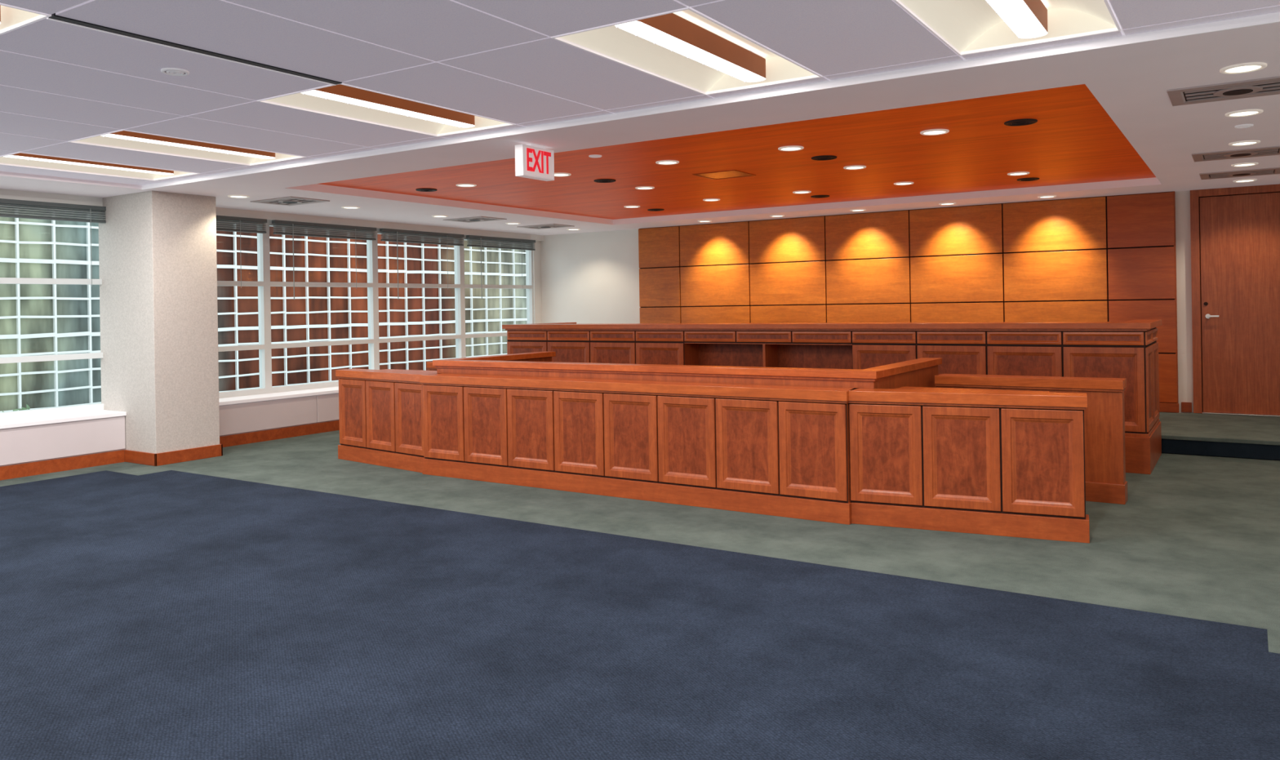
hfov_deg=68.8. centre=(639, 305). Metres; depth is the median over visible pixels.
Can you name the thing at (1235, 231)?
door
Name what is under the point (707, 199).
recessed light
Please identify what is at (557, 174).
recessed light
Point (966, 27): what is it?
fluorescent ceiling light
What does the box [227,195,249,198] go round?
recessed light
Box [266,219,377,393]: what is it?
window
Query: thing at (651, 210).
recessed light
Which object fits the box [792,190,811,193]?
recessed light
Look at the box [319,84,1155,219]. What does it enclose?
ceiling panel
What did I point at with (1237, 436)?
platform
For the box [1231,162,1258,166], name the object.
recessed light
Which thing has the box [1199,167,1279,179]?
air diffuser
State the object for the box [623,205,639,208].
recessed light
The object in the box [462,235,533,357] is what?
window
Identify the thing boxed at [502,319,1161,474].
bench
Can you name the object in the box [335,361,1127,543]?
partition
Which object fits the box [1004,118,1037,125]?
recessed light
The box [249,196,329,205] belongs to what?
air diffuser
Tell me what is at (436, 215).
recessed light
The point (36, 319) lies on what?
window
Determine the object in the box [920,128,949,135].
recessed light
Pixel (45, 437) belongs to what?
wall
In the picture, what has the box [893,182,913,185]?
recessed light
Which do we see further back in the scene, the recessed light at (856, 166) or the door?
the door
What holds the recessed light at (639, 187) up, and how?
in the ceiling at (1131, 82)
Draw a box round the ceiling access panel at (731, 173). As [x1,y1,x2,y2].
[692,169,755,179]
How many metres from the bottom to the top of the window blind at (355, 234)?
1.035 m
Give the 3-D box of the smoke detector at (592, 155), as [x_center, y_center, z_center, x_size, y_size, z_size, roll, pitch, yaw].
[-0.407,-1.361,8.536,0.120,0.014,0.120,-1,0,33]
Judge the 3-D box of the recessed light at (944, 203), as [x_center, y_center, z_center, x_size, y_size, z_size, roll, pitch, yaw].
[4.086,-1.351,12.427,0.216,0.012,0.216,-1,0,33]
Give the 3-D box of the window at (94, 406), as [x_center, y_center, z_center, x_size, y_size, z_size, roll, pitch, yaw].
[-6.346,0.038,9.877,0.120,2.250,1.800,-1,0,33]
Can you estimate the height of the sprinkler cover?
0.014 m
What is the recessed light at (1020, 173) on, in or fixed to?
in the ceiling at (1131, 82)
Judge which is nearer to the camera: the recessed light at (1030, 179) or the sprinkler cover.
the sprinkler cover
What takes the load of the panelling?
attached to the wall at (591, 277)
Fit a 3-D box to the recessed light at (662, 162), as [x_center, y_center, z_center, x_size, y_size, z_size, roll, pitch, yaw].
[0.264,-1.373,8.982,0.226,0.012,0.226,-1,0,33]
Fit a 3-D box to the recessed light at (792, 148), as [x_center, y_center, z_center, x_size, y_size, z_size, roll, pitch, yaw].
[1.337,-1.391,8.285,0.226,0.012,0.226,-1,0,33]
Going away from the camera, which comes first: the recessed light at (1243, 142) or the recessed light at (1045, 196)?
the recessed light at (1243, 142)
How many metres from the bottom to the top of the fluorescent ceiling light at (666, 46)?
0.174 m
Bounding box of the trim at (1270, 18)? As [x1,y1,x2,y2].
[142,12,1279,189]
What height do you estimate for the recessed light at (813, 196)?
0.014 m
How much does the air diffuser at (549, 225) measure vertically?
0.019 m
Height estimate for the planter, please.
1.116 m
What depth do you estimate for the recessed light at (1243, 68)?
5.27 m
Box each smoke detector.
[160,67,189,75]
[588,154,601,157]
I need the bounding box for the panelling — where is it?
[638,191,1179,413]
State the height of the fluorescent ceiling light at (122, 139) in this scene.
0.174 m
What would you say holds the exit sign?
hanging from the ceiling at (1131, 82)
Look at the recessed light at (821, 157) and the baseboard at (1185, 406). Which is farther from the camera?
the baseboard at (1185, 406)
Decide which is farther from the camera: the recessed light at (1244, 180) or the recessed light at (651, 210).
the recessed light at (651, 210)
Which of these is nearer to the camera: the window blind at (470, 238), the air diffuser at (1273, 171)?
the air diffuser at (1273, 171)
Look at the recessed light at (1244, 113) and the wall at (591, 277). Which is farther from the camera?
the wall at (591, 277)
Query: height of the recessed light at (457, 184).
0.012 m
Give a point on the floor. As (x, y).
(288, 598)
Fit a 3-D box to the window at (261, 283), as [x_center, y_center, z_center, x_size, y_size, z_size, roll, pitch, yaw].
[-5.366,0.022,11.387,0.120,2.250,1.800,-1,0,33]
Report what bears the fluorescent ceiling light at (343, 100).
attached to the ceiling at (1131, 82)
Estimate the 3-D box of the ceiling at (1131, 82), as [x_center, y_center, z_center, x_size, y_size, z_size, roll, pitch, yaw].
[-1.432,-1.417,6.279,12.400,0.300,17.400,-1,0,33]
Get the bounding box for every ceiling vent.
[46,13,342,85]
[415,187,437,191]
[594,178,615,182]
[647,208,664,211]
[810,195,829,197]
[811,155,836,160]
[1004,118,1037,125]
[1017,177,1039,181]
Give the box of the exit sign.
[515,143,554,181]
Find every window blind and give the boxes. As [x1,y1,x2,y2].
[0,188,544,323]
[0,198,106,286]
[216,215,266,288]
[271,219,376,299]
[379,228,464,299]
[466,235,535,298]
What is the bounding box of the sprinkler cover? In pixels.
[1234,124,1253,128]
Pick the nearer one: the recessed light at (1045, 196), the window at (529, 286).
the recessed light at (1045, 196)
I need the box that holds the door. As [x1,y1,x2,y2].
[1190,183,1279,417]
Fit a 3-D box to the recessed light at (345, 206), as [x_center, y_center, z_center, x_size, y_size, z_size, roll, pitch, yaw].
[-3.615,-1.225,11.691,0.226,0.012,0.226,-1,0,33]
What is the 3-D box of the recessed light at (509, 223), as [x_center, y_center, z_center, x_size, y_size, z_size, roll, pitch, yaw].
[-1.938,-1.253,14.275,0.226,0.012,0.226,-1,0,33]
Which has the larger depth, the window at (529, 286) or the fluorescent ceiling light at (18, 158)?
the window at (529, 286)
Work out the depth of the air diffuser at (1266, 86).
5.84 m
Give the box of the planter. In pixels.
[2,404,30,412]
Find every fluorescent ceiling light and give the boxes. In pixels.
[0,2,51,35]
[0,151,199,180]
[67,128,306,165]
[257,83,515,136]
[551,5,822,95]
[893,0,1121,55]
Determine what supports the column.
on the floor
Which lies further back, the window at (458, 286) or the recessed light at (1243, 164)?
the window at (458, 286)
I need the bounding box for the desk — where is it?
[432,351,942,388]
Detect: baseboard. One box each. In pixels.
[0,420,339,479]
[1181,402,1191,412]
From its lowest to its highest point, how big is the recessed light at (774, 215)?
0.012 m
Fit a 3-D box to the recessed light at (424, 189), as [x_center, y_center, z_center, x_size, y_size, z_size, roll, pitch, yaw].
[-2.457,-1.328,10.760,0.240,0.014,0.240,-1,0,33]
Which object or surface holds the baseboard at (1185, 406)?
attached to the wall at (591, 277)
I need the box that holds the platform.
[1158,412,1279,460]
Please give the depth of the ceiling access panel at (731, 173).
9.90 m
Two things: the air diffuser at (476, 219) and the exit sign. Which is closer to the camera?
the exit sign
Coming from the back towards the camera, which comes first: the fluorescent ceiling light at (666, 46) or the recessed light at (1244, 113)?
the recessed light at (1244, 113)
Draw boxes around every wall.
[0,386,339,466]
[540,190,1193,413]
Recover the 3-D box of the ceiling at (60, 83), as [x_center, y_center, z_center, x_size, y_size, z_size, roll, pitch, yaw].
[-3.064,-1.284,2.660,11.200,0.008,9.550,-1,0,33]
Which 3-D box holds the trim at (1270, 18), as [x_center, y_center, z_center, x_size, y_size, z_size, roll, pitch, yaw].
[-0.468,-1.306,6.659,11.200,0.054,0.014,-1,0,33]
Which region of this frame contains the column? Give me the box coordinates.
[98,190,219,453]
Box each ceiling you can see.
[0,0,1279,185]
[0,22,1279,235]
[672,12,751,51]
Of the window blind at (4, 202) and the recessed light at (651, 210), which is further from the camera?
the recessed light at (651, 210)
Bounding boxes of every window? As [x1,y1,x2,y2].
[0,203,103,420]
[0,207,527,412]
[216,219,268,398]
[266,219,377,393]
[374,228,463,369]
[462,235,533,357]
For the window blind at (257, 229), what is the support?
attached to the window at (261, 283)
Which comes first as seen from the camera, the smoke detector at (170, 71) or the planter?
the smoke detector at (170, 71)
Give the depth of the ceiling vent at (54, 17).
4.67 m
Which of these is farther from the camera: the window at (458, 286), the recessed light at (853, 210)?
the window at (458, 286)
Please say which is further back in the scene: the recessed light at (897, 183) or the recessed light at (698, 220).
the recessed light at (698, 220)
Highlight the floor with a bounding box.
[0,430,1279,759]
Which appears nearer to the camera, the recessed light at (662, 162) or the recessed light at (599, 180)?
the recessed light at (662, 162)
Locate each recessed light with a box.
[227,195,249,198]
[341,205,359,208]
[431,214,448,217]
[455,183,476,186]
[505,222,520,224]
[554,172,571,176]
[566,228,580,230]
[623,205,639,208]
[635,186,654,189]
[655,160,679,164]
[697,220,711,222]
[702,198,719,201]
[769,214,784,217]
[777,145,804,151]
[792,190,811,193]
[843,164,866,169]
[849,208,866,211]
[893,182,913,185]
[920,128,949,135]
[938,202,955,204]
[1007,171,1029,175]
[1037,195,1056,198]
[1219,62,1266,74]
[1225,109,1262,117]
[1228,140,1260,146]
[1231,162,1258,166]
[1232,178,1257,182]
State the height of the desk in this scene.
1.087 m
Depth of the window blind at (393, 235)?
14.22 m
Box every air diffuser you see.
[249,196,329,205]
[443,216,506,222]
[516,223,573,229]
[1166,75,1279,106]
[1191,146,1279,161]
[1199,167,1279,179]
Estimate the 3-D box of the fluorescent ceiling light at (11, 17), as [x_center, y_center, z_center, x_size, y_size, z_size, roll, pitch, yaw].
[-3.368,-1.358,3.703,0.785,0.174,1.570,-1,0,33]
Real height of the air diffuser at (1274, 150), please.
0.019 m
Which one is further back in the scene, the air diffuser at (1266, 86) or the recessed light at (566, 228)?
the recessed light at (566, 228)
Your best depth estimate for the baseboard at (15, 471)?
10.00 m

